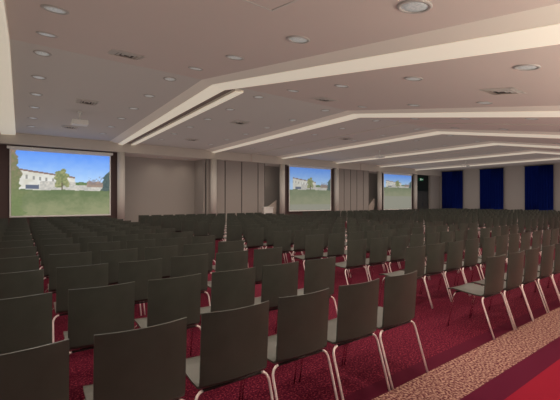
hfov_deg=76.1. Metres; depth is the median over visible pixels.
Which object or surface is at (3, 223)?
chair
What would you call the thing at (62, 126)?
ceiling vent
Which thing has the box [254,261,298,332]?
chair
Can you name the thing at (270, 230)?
chair
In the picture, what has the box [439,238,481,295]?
chair
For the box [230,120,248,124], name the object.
ceiling vent
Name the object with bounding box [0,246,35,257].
chair
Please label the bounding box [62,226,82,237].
chair
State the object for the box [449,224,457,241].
chair
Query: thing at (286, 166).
trim
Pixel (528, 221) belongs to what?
chair
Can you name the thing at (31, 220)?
chair
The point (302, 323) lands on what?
chair
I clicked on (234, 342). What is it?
chair
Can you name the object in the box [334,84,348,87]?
recessed light
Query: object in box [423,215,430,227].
chair
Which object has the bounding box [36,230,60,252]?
chair
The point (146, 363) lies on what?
chair
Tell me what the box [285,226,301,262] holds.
chair
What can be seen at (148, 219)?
chair
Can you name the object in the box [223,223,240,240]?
chair
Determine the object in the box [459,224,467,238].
chair
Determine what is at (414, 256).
chair
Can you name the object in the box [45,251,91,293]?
chair
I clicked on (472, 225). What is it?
chair
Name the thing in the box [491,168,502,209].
drape
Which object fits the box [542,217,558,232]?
chair
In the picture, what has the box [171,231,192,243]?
chair
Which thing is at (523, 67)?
recessed light
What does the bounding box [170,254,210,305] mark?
chair
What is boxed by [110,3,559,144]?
ceiling beam
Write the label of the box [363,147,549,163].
trim
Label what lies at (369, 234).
chair
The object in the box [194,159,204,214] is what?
trim
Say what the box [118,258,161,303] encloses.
chair
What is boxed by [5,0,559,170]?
ceiling
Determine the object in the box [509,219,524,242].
chair
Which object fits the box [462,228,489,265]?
chair
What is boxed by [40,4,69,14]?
recessed light
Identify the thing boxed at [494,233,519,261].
chair
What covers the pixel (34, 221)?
chair
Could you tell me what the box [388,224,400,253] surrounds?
chair
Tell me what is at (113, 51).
ceiling vent
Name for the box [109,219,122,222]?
chair
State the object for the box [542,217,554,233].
chair
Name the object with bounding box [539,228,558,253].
chair
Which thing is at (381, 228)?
chair
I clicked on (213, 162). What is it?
column
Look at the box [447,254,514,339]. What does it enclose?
chair
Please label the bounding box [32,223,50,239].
chair
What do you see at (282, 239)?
chair
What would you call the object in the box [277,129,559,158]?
trim
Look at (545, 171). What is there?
drape
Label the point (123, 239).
chair
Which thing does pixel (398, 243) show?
chair
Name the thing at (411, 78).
recessed light
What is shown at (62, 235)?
chair
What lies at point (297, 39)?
recessed light
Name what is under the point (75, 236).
chair
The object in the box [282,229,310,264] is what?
chair
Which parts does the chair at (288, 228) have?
backrest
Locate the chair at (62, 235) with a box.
[38,233,65,258]
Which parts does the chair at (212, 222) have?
backrest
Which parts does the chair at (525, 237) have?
backrest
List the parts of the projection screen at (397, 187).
casing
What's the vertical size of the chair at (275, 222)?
0.863 m
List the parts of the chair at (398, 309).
leg, leg, seat, seat frame, backrest, leg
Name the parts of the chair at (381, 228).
backrest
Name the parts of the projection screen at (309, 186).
casing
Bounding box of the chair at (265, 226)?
[254,224,276,248]
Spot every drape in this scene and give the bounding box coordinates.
[442,172,451,208]
[452,171,462,208]
[480,169,490,209]
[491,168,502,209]
[525,166,538,209]
[539,165,552,211]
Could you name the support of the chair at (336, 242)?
on the floor
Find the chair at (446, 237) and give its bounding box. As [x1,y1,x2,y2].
[441,231,457,275]
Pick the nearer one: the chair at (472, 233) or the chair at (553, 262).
the chair at (553, 262)
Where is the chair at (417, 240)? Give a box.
[390,234,428,279]
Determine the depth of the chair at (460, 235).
7.46 m
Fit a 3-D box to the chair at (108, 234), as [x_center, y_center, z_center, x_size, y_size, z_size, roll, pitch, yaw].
[-3.486,1.063,7.444,0.501,0.863,0.548,0,0,-35]
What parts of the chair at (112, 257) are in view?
backrest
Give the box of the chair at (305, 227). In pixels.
[292,225,315,253]
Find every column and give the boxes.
[117,152,124,220]
[210,159,216,214]
[280,164,284,214]
[334,168,338,210]
[377,171,381,209]
[413,174,416,208]
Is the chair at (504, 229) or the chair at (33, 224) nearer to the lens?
the chair at (504, 229)
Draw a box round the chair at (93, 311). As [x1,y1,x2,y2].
[63,281,134,353]
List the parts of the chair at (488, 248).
backrest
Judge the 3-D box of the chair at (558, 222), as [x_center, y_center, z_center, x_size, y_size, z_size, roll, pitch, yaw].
[8.483,1.073,11.140,0.501,0.863,0.548,0,0,-36]
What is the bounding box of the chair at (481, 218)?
[478,216,483,233]
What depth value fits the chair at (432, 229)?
8.57 m
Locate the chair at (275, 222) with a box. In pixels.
[265,221,284,247]
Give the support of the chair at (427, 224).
on the floor
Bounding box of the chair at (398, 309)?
[344,271,427,388]
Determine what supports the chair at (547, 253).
on the floor
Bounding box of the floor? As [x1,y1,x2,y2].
[34,221,559,399]
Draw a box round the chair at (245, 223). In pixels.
[242,222,258,249]
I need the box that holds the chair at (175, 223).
[171,219,182,231]
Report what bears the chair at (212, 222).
on the floor
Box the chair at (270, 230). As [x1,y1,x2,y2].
[263,227,285,262]
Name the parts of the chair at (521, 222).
backrest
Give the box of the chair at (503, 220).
[500,217,508,239]
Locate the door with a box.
[417,175,428,208]
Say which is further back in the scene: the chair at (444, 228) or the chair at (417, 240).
the chair at (444, 228)
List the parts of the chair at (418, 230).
backrest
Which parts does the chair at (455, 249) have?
seat, leg, backrest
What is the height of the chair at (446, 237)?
0.863 m
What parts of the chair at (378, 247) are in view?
seat, backrest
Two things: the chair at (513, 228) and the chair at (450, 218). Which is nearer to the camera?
the chair at (513, 228)
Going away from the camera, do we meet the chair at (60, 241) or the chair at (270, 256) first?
the chair at (270, 256)
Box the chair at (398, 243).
[372,235,407,277]
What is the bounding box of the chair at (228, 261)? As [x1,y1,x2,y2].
[200,250,247,305]
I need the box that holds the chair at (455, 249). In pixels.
[421,240,469,297]
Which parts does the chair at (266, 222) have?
backrest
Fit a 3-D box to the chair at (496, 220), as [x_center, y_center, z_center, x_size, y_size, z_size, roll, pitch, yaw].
[7.729,1.078,13.089,0.499,0.862,0.547,0,0,-37]
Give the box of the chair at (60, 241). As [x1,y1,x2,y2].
[39,238,72,269]
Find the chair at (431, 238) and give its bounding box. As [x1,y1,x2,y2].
[425,232,444,279]
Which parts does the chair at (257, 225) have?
backrest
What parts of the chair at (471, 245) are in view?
seat, backrest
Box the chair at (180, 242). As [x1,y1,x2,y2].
[161,237,186,256]
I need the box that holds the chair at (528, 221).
[523,219,531,235]
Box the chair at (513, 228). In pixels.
[508,225,517,242]
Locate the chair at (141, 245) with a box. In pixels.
[126,239,155,260]
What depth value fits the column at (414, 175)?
34.16 m
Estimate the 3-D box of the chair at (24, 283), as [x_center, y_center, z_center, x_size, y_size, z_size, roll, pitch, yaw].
[-2.409,1.052,3.240,0.501,0.863,0.548,0,0,-36]
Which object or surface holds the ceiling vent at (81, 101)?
in the ceiling
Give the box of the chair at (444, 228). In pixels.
[424,225,447,243]
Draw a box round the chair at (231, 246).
[212,240,243,269]
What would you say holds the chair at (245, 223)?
on the floor
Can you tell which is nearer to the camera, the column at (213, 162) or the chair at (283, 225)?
the chair at (283, 225)
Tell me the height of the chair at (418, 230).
0.863 m
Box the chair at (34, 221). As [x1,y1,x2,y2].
[31,221,48,234]
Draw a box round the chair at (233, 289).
[190,267,255,355]
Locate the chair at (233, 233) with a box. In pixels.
[219,225,241,241]
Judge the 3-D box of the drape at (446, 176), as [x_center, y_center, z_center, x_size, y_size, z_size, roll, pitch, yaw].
[16.880,-0.648,36.177,0.148,4.370,1.050,0,0,-36]
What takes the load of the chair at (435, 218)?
on the floor
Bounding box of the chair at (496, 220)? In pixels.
[491,218,499,230]
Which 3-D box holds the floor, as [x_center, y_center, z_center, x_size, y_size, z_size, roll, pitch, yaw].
[7.673,1.520,17.913,37.260,0.001,24.000,0,0,-36]
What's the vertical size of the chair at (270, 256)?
0.863 m
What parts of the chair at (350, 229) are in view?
backrest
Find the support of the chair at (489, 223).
on the floor
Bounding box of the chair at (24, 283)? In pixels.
[0,269,43,298]
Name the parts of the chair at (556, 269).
backrest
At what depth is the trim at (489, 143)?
19.96 m
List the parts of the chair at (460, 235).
backrest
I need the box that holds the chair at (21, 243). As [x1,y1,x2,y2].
[0,240,33,247]
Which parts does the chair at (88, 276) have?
leg, seat, backrest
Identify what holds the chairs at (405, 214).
on the floor
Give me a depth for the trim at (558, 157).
28.14 m
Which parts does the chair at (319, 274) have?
seat, backrest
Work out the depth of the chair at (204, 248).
5.15 m
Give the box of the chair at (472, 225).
[466,223,481,253]
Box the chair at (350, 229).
[345,226,360,249]
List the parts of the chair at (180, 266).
backrest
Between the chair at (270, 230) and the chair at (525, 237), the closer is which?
the chair at (525, 237)
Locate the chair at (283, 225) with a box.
[279,223,294,253]
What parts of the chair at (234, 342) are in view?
leg, seat, seat frame, backrest, leg, leg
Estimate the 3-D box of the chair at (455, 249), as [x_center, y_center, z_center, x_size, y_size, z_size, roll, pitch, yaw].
[2.579,1.059,5.607,0.501,0.863,0.548,0,0,-36]
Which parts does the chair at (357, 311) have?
leg, leg, leg, seat, seat frame, backrest, leg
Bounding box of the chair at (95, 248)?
[88,241,119,264]
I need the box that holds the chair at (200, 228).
[193,221,207,236]
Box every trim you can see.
[0,0,15,134]
[0,133,441,175]
[125,153,428,175]
[127,89,243,144]
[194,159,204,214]
[206,105,559,152]
[254,123,559,153]
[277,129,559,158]
[285,165,332,215]
[332,141,559,163]
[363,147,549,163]
[377,150,559,166]
[382,173,412,210]
[413,156,559,169]
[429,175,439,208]
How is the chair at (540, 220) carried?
on the floor
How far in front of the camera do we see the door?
35.50 m
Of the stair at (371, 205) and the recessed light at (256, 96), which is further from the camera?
the stair at (371, 205)
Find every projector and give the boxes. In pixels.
[71,112,87,126]
[375,150,384,157]
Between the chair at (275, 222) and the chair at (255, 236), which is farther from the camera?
the chair at (275, 222)
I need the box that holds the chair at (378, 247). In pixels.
[350,237,388,284]
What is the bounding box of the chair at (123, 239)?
[112,234,137,284]
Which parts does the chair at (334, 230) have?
backrest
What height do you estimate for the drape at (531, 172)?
4.370 m
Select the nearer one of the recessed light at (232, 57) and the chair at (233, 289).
the chair at (233, 289)
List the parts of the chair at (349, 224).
backrest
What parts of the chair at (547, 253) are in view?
seat, leg, backrest, leg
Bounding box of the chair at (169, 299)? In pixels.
[134,273,200,329]
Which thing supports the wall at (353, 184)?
on the floor
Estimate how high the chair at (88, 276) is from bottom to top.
0.863 m
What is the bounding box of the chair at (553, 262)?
[535,262,553,291]
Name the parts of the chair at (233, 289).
leg, seat, backrest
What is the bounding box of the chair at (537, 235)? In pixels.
[519,230,541,255]
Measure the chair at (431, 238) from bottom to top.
0.863 m
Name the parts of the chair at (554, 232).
backrest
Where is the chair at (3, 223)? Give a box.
[0,222,4,235]
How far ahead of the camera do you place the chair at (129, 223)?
10.33 m
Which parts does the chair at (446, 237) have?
backrest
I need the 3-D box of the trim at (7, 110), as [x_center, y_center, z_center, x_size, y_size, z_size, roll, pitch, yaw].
[-5.689,-2.012,6.997,0.700,2.094,22.000,0,0,-36]
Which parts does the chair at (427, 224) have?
backrest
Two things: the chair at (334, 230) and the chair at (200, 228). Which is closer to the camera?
the chair at (334, 230)
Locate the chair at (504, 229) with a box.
[501,226,508,238]
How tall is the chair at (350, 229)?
0.863 m
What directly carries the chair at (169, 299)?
on the floor
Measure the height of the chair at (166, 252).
0.863 m
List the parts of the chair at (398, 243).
seat, backrest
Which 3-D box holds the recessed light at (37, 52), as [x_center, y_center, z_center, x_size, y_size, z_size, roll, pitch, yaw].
[-4.918,-3.032,7.411,0.326,0.020,0.326,0,0,-36]
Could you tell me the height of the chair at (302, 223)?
0.863 m
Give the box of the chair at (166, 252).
[143,245,177,314]
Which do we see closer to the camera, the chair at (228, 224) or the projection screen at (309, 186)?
the chair at (228, 224)
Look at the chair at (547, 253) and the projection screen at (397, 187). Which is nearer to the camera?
the chair at (547, 253)
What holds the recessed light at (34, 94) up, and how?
in the ceiling
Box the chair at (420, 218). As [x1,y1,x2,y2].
[417,215,424,230]
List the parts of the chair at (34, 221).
backrest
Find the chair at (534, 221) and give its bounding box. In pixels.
[524,219,536,234]
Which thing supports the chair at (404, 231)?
on the floor
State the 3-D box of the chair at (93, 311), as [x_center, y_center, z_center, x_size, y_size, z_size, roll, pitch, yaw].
[-1.387,1.051,2.743,0.501,0.863,0.548,0,0,-35]
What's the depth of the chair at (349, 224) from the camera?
9.91 m
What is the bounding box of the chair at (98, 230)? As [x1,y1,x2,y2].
[94,228,114,236]
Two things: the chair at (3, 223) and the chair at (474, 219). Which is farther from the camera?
the chair at (474, 219)
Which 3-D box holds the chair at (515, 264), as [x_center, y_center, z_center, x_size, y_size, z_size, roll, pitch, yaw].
[2.749,1.056,4.465,0.501,0.863,0.548,0,0,-36]
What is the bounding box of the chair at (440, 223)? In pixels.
[424,221,442,234]
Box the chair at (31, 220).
[31,220,46,233]
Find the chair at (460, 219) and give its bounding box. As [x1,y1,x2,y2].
[448,217,463,230]
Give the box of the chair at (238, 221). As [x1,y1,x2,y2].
[224,220,239,234]
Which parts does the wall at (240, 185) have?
panel, panel, panel, panel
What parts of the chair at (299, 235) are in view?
backrest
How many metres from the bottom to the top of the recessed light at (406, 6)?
0.077 m
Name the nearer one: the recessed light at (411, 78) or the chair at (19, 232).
the recessed light at (411, 78)
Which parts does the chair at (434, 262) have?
seat, backrest, leg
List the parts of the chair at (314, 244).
seat, backrest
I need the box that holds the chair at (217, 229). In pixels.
[209,223,223,251]
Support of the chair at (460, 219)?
on the floor
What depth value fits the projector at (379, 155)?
21.56 m
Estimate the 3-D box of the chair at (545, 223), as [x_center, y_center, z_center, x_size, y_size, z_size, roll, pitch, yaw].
[9.601,1.079,13.205,0.499,0.862,0.547,0,0,-37]
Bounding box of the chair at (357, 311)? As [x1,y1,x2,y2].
[299,278,390,399]
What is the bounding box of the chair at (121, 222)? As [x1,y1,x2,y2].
[116,220,130,224]
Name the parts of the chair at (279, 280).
seat, backrest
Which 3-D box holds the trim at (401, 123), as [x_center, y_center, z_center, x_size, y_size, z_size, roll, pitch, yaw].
[4.593,-2.037,14.454,0.060,1.984,22.000,0,0,-36]
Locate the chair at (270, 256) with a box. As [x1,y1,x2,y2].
[253,247,281,284]
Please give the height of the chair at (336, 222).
0.863 m
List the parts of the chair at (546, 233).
backrest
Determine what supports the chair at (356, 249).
on the floor
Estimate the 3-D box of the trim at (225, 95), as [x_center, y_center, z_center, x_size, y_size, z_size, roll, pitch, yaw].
[-4.615,-2.977,14.326,0.660,0.125,11.400,0,0,-36]
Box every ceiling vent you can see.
[61,125,78,128]
[75,98,98,105]
[107,49,145,59]
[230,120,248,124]
[310,97,336,101]
[478,87,525,94]
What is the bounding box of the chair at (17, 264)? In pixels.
[0,255,38,273]
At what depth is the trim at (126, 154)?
21.57 m
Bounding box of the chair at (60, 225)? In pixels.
[58,224,77,232]
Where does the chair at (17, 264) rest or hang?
on the floor
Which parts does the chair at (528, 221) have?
backrest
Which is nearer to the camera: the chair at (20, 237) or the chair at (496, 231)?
the chair at (20, 237)
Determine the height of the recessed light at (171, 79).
0.020 m
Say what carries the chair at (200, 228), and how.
on the floor
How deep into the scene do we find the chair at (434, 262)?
5.11 m
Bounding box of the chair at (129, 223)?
[123,222,138,226]
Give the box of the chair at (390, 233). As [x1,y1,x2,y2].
[366,229,399,270]
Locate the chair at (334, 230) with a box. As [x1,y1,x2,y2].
[332,227,346,255]
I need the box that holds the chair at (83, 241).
[79,236,106,252]
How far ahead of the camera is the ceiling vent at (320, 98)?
10.04 m
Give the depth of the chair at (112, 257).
4.47 m
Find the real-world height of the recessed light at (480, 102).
0.077 m
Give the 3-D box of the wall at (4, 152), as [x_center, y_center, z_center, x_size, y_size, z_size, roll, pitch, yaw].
[-10.962,-0.497,17.289,6.350,4.030,0.140,0,0,-36]
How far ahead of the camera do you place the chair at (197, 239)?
6.25 m
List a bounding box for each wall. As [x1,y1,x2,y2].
[0,144,116,224]
[35,146,376,221]
[206,159,264,223]
[333,168,368,216]
[440,163,559,211]
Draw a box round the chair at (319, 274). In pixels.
[297,256,336,311]
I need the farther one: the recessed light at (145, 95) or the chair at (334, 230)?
the recessed light at (145, 95)
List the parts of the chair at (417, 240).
backrest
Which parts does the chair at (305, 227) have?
backrest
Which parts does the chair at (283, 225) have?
backrest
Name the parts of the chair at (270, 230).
backrest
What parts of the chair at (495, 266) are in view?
leg, seat, seat frame, leg, backrest, leg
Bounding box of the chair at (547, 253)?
[507,244,559,311]
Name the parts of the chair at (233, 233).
backrest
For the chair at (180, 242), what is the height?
0.863 m
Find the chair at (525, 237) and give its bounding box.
[507,232,530,254]
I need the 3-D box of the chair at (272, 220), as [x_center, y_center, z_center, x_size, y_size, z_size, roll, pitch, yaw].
[-0.281,1.076,12.266,0.501,0.863,0.548,0,0,-35]
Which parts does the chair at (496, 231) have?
backrest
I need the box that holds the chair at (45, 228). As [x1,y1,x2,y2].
[34,227,57,245]
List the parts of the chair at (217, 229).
backrest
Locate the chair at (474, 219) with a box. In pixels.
[472,216,479,236]
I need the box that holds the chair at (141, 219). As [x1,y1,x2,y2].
[138,215,148,223]
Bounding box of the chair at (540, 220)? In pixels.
[531,218,543,233]
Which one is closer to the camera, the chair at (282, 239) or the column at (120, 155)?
the chair at (282, 239)
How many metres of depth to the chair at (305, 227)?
9.02 m
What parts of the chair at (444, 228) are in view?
backrest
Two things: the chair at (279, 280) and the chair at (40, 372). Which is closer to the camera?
the chair at (40, 372)
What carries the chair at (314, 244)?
on the floor
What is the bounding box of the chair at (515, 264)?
[470,250,533,328]
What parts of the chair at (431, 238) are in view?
backrest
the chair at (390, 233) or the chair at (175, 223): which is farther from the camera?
the chair at (175, 223)
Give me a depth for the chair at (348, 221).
11.34 m
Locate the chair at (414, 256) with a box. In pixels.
[378,245,432,308]
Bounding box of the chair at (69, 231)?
[67,229,89,237]
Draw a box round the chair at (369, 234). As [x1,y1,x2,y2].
[366,230,383,273]
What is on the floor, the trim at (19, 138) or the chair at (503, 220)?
the chair at (503, 220)
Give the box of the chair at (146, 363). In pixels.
[83,317,186,399]
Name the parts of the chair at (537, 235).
backrest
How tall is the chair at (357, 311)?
0.863 m
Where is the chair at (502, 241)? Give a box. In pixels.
[471,235,507,280]
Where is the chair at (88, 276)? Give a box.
[52,263,107,342]
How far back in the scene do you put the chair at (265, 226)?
9.45 m
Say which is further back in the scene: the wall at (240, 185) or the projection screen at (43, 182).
the wall at (240, 185)
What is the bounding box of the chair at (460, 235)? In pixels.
[455,230,470,270]
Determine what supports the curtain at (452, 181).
hanging from the ceiling
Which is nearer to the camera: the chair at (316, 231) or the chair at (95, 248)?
the chair at (95, 248)
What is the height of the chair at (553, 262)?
0.863 m
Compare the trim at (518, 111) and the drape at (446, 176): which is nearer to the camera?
the trim at (518, 111)
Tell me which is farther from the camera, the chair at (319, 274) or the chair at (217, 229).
the chair at (217, 229)
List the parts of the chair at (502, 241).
backrest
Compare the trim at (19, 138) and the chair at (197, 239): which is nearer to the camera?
the chair at (197, 239)
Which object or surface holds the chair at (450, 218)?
on the floor
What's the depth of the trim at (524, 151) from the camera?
24.24 m
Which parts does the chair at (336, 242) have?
seat, backrest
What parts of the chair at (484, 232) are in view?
backrest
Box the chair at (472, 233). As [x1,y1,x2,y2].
[467,229,482,269]
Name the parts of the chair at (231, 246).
backrest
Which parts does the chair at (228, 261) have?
backrest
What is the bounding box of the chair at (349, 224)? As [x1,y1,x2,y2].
[345,223,358,241]
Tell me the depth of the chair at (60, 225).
9.35 m
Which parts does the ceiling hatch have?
panel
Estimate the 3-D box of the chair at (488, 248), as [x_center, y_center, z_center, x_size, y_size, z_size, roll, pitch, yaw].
[3.447,1.060,6.219,0.501,0.863,0.548,0,0,-36]
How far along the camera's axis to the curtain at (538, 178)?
29.72 m
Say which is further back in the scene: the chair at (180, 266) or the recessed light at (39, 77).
the recessed light at (39, 77)
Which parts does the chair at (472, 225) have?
backrest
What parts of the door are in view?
frame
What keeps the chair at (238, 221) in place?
on the floor
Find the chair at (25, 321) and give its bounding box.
[0,292,51,353]
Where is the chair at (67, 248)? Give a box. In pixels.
[44,243,79,278]
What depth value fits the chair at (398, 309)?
2.96 m
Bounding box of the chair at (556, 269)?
[522,243,559,296]
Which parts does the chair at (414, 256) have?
seat, backrest, leg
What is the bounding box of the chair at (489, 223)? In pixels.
[478,218,492,231]
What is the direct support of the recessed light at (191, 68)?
in the ceiling
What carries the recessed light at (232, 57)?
in the ceiling
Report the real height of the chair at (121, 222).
0.863 m
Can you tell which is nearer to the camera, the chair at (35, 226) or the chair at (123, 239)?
the chair at (123, 239)
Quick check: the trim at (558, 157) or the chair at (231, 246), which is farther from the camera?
the trim at (558, 157)
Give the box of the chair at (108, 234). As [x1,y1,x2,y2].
[102,230,125,241]
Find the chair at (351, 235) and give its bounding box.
[344,231,367,277]
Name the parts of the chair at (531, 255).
seat, leg, backrest, leg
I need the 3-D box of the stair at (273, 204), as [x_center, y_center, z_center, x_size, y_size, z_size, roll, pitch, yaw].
[-0.975,0.784,25.257,1.080,1.510,0.960,0,0,-36]
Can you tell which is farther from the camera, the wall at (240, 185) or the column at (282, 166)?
the column at (282, 166)
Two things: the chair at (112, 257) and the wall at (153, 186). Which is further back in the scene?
the wall at (153, 186)
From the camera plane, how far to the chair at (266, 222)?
10.61 m
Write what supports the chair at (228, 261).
on the floor
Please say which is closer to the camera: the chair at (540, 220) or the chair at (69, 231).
the chair at (69, 231)
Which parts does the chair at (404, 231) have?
backrest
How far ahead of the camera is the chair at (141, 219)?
15.40 m
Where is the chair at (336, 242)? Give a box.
[323,233,348,276]
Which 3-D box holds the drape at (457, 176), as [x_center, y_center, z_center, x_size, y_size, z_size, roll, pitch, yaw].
[17.492,-0.650,35.324,0.148,4.370,1.050,0,0,-36]
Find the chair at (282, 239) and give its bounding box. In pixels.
[273,231,292,259]
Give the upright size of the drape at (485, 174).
4.370 m
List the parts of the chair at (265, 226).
backrest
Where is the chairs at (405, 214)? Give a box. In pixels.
[163,208,559,231]
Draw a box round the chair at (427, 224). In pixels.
[424,222,433,240]
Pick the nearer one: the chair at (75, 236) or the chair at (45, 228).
the chair at (75, 236)
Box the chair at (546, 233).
[530,229,550,250]
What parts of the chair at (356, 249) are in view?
seat, backrest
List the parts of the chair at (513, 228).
backrest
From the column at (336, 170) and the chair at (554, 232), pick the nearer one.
the chair at (554, 232)
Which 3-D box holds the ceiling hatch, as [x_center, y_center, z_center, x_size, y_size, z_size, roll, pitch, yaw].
[-0.152,-2.012,3.502,0.600,0.121,0.592,0,0,-36]
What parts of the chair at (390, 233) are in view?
backrest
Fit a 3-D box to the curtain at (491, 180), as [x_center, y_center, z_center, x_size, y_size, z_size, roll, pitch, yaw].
[19.344,-0.676,32.776,0.159,4.410,2.151,0,0,-36]
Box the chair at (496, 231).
[479,227,505,262]
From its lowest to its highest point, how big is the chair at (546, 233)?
0.863 m
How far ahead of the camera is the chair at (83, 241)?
6.08 m
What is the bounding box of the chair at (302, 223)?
[293,222,305,253]
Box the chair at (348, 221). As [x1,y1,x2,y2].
[345,220,356,239]
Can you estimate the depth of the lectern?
22.59 m
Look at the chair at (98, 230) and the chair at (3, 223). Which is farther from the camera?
the chair at (3, 223)
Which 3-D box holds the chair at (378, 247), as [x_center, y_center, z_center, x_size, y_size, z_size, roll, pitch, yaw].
[1.553,1.060,6.115,0.501,0.863,0.548,0,0,-36]
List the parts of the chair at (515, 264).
seat, leg, backrest, leg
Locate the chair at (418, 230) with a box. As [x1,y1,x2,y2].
[396,227,426,262]
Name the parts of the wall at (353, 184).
panel, panel, panel, panel, panel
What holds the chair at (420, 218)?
on the floor
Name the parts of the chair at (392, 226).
backrest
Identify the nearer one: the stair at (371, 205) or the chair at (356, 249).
the chair at (356, 249)
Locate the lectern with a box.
[262,207,273,213]
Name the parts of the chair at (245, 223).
backrest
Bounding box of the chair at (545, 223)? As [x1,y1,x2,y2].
[537,218,550,239]
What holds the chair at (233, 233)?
on the floor
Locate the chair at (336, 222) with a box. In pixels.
[335,220,345,239]
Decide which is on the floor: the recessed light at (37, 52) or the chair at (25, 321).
the chair at (25, 321)
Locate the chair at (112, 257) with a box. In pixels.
[100,248,141,315]
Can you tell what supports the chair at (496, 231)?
on the floor
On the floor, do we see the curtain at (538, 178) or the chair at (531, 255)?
the chair at (531, 255)
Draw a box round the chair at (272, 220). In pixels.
[269,219,279,223]
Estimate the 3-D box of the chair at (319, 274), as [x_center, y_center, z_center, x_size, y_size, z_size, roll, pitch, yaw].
[0.329,1.054,3.975,0.501,0.863,0.548,0,0,-37]
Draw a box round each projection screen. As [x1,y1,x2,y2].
[7,145,112,217]
[287,165,331,211]
[382,172,412,209]
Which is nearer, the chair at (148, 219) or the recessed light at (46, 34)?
the recessed light at (46, 34)
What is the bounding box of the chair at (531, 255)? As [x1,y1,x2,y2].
[489,247,547,319]
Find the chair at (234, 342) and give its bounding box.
[186,300,273,399]
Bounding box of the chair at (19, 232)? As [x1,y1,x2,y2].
[4,231,30,235]
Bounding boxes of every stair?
[268,201,275,213]
[369,199,373,209]
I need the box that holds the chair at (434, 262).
[402,242,451,306]
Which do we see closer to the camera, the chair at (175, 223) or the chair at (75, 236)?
the chair at (75, 236)
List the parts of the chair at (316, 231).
backrest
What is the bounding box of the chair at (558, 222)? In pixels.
[541,221,559,243]
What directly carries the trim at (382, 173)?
on the floor
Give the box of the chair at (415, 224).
[414,222,422,227]
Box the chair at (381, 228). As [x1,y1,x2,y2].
[376,225,389,253]
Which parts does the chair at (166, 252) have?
backrest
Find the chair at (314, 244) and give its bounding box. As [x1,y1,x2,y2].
[291,234,323,270]
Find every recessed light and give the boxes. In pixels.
[29,93,42,95]
[31,75,46,79]
[33,50,51,56]
[36,31,57,37]
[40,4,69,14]
[143,94,154,97]
[163,77,176,81]
[188,67,203,70]
[226,55,243,59]
[253,95,263,98]
[286,35,309,43]
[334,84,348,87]
[397,0,432,13]
[404,76,422,80]
[476,101,492,103]
[513,64,540,70]
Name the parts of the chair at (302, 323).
leg, leg, leg, seat, seat frame, backrest, leg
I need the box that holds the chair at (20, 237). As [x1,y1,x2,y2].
[2,235,31,240]
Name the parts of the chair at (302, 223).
backrest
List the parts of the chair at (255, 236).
seat, backrest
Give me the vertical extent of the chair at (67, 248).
0.863 m
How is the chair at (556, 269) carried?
on the floor
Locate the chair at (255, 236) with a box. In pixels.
[244,228,263,267]
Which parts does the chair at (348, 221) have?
backrest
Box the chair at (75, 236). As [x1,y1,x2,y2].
[72,232,96,243]
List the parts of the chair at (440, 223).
backrest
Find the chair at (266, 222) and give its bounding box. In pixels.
[259,221,270,248]
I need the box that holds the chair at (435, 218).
[423,216,439,229]
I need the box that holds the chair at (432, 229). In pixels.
[424,226,435,244]
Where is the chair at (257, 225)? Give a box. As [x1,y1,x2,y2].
[244,224,260,252]
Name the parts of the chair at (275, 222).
backrest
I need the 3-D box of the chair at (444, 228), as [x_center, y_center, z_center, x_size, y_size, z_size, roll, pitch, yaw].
[3.971,1.068,9.108,0.501,0.863,0.548,0,0,-35]
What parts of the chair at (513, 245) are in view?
backrest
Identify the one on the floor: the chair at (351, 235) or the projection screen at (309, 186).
the chair at (351, 235)
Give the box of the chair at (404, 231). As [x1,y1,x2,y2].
[381,228,409,267]
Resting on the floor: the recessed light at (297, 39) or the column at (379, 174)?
the column at (379, 174)
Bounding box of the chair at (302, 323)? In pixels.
[241,288,337,399]
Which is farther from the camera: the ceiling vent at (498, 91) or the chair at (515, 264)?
the ceiling vent at (498, 91)
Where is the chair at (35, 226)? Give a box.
[34,225,53,242]
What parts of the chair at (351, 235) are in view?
backrest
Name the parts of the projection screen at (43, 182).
casing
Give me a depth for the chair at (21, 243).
5.52 m
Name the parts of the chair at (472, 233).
backrest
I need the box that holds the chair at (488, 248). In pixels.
[457,236,495,284]
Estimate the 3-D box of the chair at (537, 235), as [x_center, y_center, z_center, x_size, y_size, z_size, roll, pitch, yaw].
[5.167,1.064,7.472,0.501,0.863,0.548,0,0,-35]
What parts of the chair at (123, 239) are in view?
backrest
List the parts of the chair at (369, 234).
backrest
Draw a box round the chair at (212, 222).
[208,221,224,239]
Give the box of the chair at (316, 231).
[300,228,328,265]
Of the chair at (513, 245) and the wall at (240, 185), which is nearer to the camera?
the chair at (513, 245)
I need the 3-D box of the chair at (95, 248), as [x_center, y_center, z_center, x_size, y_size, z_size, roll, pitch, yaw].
[-2.725,1.058,5.498,0.501,0.863,0.548,0,0,-35]
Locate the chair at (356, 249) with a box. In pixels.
[335,239,368,284]
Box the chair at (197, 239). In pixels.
[192,235,215,264]
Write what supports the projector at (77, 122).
attached to the ceiling
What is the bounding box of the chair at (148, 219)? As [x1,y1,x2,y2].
[145,216,155,225]
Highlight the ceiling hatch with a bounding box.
[243,0,298,11]
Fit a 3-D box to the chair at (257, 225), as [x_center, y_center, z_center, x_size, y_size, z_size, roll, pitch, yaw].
[-0.812,1.069,9.392,0.501,0.863,0.548,0,0,-36]
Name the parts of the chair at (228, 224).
backrest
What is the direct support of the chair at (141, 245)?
on the floor
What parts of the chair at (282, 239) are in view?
backrest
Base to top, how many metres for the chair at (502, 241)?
0.863 m
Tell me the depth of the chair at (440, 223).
10.64 m
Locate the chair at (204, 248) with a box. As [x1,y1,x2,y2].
[184,242,212,273]
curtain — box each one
[442,171,462,208]
[479,168,502,209]
[524,164,553,211]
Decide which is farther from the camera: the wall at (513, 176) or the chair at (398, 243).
the wall at (513, 176)
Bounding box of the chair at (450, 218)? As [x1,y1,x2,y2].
[447,216,453,230]
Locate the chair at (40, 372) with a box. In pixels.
[0,339,68,399]

